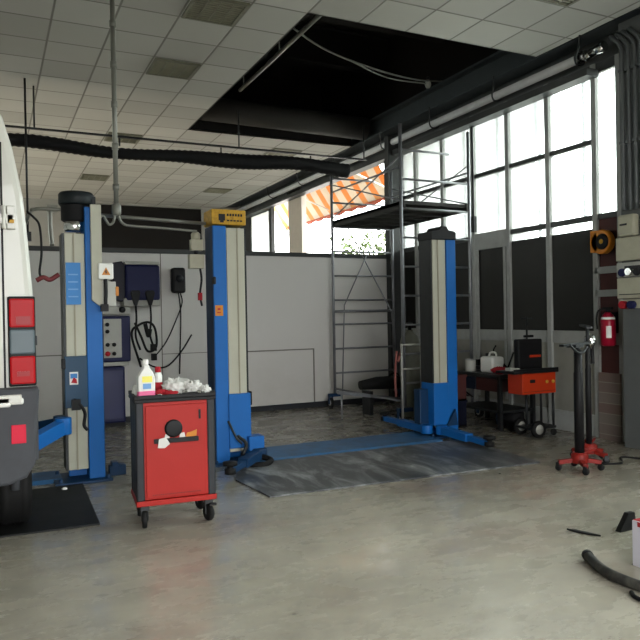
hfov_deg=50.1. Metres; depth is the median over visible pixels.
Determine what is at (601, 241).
hose reel
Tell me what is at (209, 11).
light panel
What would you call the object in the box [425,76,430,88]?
hanging bulb
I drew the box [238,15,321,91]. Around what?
ceiling pipe
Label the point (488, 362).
jerrycan
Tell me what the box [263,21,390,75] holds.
ceiling
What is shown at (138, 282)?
charger
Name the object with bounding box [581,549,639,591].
hose
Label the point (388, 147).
pillar
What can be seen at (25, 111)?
hanging rod
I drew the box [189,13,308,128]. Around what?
trim
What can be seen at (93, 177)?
recessed light
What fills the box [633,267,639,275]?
outlet
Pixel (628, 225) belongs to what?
box
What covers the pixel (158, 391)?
rag
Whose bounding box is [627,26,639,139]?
conduit
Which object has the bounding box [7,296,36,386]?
lamp
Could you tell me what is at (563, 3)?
recessed light
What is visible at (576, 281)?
window
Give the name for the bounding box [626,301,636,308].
outlet
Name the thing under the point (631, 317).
steel column
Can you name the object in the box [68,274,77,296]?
print
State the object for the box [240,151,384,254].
window frame
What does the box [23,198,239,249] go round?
wall
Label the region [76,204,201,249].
window
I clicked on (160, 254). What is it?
trim
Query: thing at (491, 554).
floor
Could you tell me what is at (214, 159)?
duct
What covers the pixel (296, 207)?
window post trim
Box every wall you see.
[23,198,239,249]
[29,251,388,422]
[240,31,618,210]
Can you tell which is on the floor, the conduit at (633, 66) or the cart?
the cart
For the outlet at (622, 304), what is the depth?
7.64 m
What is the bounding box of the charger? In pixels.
[110,261,191,367]
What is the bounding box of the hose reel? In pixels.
[590,230,614,253]
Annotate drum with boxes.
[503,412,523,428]
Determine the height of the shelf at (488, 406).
0.030 m
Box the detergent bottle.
[137,359,154,395]
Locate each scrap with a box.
[158,429,196,447]
[567,528,600,536]
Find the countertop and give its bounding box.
[457,369,507,378]
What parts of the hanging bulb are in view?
bulb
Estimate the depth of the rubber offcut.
4.82 m
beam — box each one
[228,7,639,206]
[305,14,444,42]
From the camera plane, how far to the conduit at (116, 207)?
6.71 m
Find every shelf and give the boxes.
[104,361,128,365]
[121,298,159,306]
[466,401,532,413]
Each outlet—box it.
[618,269,624,276]
[618,301,628,308]
[624,268,632,275]
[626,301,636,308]
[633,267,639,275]
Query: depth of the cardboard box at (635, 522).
4.14 m
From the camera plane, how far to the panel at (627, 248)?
7.57 m
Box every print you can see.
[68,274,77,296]
[143,383,150,388]
[218,214,241,222]
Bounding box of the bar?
[337,391,400,418]
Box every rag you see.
[155,388,165,394]
[161,377,184,392]
[162,389,178,394]
[182,379,201,391]
[197,384,210,391]
[490,366,504,373]
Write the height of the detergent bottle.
0.290 m
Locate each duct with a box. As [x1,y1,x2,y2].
[5,86,366,177]
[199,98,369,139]
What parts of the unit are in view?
cord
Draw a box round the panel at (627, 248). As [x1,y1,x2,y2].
[616,235,639,308]
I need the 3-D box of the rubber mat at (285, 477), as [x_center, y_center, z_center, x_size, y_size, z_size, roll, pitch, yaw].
[0.666,1.487,7.082,3.150,0.013,1.490,-1,0,-26]
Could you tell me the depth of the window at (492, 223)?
10.11 m
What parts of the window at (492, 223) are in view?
bolt rod, pane, door frame, dark panel, panel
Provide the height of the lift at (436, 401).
2.686 m
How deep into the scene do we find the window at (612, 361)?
8.17 m
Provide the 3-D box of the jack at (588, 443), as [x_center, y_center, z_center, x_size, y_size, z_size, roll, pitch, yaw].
[2.776,0.750,7.087,0.349,1.409,0.328,-1,0,13]
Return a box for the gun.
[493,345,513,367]
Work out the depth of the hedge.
19.93 m
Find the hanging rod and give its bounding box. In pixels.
[23,78,31,240]
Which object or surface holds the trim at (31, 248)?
on the wall at (289, 299)
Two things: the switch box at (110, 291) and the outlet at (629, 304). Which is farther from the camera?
the outlet at (629, 304)
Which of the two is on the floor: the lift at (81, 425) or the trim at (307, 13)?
the lift at (81, 425)
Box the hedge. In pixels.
[329,229,384,254]
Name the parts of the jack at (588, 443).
lever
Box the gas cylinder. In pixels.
[400,322,419,416]
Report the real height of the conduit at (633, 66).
2.042 m
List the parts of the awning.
arm, arm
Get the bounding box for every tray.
[128,390,215,403]
[131,489,216,507]
[496,367,557,374]
[505,367,519,370]
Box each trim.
[28,246,386,258]
[36,254,314,412]
[188,120,350,146]
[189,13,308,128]
[288,187,306,252]
[311,13,534,56]
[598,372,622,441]
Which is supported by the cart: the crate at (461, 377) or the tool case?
the tool case
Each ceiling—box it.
[0,0,639,207]
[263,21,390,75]
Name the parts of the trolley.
corner post, panel, corner post, door, corner post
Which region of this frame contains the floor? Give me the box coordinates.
[0,401,639,639]
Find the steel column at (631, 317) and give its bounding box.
[618,14,639,449]
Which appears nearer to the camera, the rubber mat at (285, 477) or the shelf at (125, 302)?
the rubber mat at (285, 477)
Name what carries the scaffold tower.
on the floor
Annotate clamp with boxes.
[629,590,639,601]
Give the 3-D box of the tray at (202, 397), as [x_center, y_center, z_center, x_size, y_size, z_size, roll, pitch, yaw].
[-1.159,0.581,5.334,0.606,0.055,0.460,-1,0,-21]
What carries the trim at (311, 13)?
attached to the ceiling at (61, 48)
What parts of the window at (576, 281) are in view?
pane, dark panel, panel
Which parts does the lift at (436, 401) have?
plate, plate, release lever, arm, arm, plate, arm, plate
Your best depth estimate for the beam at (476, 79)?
10.29 m
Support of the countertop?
on the workbench
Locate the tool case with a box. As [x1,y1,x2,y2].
[514,335,541,368]
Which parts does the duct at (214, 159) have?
hanger rod, duct rail, hanger rod, hanger rod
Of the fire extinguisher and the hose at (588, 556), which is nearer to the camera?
the hose at (588, 556)
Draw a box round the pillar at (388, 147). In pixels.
[384,135,405,401]
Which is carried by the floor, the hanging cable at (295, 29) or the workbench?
the workbench
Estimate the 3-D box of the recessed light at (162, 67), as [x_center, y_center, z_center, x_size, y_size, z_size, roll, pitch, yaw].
[-1.870,-3.188,8.707,0.565,0.022,0.565,-1,0,-26]
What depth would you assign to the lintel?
10.33 m
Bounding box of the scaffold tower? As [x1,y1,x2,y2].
[327,123,483,418]
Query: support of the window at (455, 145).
in the wall at (613, 49)
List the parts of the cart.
post, aerial handle, frame, post, post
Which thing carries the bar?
on the floor
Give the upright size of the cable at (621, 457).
0.020 m
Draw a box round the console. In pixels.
[103,307,130,427]
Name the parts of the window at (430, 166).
pane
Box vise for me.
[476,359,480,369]
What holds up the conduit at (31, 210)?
attached to the lift at (436, 401)
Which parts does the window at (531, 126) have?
pane, dark panel, panel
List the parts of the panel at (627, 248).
socket plate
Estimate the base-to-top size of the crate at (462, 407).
0.350 m
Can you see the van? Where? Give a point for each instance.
(19, 391)
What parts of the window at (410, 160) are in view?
pane, dark panel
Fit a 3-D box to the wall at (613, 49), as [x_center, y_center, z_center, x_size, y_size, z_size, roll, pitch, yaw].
[2.577,-1.860,10.238,0.200,6.600,22.600,-1,0,-26]
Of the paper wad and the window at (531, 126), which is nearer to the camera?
the paper wad
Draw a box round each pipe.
[237,35,607,209]
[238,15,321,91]
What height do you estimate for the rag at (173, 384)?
0.175 m
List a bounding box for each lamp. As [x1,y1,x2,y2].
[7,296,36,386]
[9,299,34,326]
[9,329,34,353]
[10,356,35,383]
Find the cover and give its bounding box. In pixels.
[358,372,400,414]
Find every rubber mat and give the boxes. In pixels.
[0,483,99,537]
[236,440,539,497]
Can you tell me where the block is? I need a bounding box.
[108,460,125,475]
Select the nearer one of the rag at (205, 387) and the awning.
the rag at (205, 387)
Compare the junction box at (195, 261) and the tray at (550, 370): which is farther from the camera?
the tray at (550, 370)
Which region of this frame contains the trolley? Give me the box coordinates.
[128,390,216,528]
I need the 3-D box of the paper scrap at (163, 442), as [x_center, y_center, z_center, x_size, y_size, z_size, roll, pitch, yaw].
[-1.064,0.888,5.120,0.295,0.120,0.023,-1,0,-21]
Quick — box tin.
[465,359,475,370]
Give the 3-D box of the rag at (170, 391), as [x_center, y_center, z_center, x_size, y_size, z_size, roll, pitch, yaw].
[-1.129,0.560,5.194,0.149,0.067,0.098,-1,0,-26]
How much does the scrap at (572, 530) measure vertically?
0.011 m
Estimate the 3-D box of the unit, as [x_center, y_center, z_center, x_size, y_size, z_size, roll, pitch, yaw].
[-2.312,0.018,10.480,0.528,1.640,0.170,-1,0,-26]
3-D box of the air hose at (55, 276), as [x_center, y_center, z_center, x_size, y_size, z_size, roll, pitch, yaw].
[-2.638,-0.701,6.476,0.323,0.698,0.135,-1,0,2]
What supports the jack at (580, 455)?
on the floor
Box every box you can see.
[98,263,118,311]
[188,232,203,305]
[618,213,638,236]
[632,518,639,567]
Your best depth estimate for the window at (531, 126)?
9.38 m
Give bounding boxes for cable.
[293,28,440,83]
[595,456,639,464]
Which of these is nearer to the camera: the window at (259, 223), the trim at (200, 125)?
the trim at (200, 125)
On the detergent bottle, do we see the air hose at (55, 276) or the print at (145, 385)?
the print at (145, 385)
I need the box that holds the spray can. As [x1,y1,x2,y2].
[154,366,162,389]
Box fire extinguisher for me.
[596,307,617,345]
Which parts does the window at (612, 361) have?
dark panel, panel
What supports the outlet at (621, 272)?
attached to the panel at (627, 248)
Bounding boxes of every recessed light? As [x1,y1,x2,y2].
[80,174,109,180]
[104,132,142,143]
[146,57,200,79]
[181,0,249,26]
[203,188,231,193]
[264,148,301,156]
[536,0,579,7]
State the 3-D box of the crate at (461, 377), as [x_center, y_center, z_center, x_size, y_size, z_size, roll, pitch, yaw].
[1.733,0.933,9.485,0.500,0.350,0.330,-1,0,-26]
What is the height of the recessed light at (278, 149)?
0.022 m
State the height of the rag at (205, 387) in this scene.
0.094 m
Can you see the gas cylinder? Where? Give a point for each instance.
(412, 361)
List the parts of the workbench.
drawer, leg, drawer, leg, leg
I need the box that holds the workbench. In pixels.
[457,369,535,430]
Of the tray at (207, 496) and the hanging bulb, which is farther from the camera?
the hanging bulb
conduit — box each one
[25,207,205,225]
[101,0,196,231]
[609,35,626,210]
[614,32,633,209]
[621,29,639,208]
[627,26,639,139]
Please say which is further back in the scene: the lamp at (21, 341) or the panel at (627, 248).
the panel at (627, 248)
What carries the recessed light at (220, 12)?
in the ceiling at (61, 48)
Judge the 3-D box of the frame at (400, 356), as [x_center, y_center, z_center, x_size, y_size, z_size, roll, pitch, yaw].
[1.221,0.895,9.440,0.433,1.150,0.086,-1,0,-26]
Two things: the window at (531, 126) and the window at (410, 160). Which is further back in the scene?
the window at (410, 160)
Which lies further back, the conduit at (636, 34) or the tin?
the tin
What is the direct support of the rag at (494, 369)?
on the workbench
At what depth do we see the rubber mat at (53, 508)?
5.47 m
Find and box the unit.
[157,268,185,373]
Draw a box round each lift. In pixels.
[32,190,112,486]
[204,209,495,474]
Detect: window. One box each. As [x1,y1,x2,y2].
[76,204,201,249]
[249,209,269,251]
[403,140,420,386]
[417,129,445,337]
[444,116,478,413]
[471,101,513,416]
[509,84,554,423]
[550,64,601,436]
[595,53,624,441]
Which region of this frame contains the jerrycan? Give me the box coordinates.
[480,351,503,372]
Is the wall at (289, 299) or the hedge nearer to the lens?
the wall at (289, 299)
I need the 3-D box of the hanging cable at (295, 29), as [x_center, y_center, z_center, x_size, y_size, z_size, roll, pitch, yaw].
[0.649,-3.815,9.873,3.386,0.444,0.208,-1,0,-36]
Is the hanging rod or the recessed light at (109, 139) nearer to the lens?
the hanging rod
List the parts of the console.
control panel, cabinet door, round knob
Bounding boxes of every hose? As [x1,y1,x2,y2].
[26,210,59,281]
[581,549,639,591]
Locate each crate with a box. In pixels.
[457,374,466,400]
[458,400,466,425]
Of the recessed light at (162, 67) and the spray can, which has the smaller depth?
the spray can
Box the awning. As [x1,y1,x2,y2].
[274,165,383,231]
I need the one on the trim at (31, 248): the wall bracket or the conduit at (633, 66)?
the wall bracket
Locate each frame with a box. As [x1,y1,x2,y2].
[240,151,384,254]
[394,343,420,427]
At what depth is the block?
6.82 m
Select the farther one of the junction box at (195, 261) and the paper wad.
the junction box at (195, 261)
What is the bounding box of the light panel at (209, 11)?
[188,0,243,22]
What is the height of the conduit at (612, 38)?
2.042 m
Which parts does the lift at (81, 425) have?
arm, arm, motor, release lever, plate, plate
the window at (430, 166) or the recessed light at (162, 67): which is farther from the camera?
the window at (430, 166)
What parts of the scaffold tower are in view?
frame, guard rail, guard rail, guard rail, frame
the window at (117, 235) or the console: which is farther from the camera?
the window at (117, 235)
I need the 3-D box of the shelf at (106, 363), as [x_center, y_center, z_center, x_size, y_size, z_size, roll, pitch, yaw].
[-3.030,0.637,10.027,0.420,0.055,0.300,-1,0,-26]
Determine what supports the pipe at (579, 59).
hanging from the ceiling at (61, 48)
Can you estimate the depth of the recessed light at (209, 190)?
17.06 m
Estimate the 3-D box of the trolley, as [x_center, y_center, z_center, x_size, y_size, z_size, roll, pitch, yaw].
[-1.146,1.046,5.326,0.606,0.985,0.484,-1,0,-21]
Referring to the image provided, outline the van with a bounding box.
[0,115,38,524]
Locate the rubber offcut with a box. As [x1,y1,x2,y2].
[615,511,635,531]
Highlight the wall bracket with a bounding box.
[47,204,57,245]
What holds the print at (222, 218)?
attached to the lift at (436, 401)
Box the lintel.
[246,67,597,217]
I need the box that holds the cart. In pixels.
[496,316,557,437]
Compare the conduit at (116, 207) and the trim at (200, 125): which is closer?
the conduit at (116, 207)
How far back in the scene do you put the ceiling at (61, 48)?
8.44 m
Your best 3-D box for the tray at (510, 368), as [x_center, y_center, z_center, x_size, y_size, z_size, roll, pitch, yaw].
[2.371,0.604,8.412,0.170,0.038,0.100,-1,0,-26]
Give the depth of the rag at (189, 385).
5.32 m
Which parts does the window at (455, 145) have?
pane, panel, dark panel, frame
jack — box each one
[555,342,604,474]
[570,324,609,462]

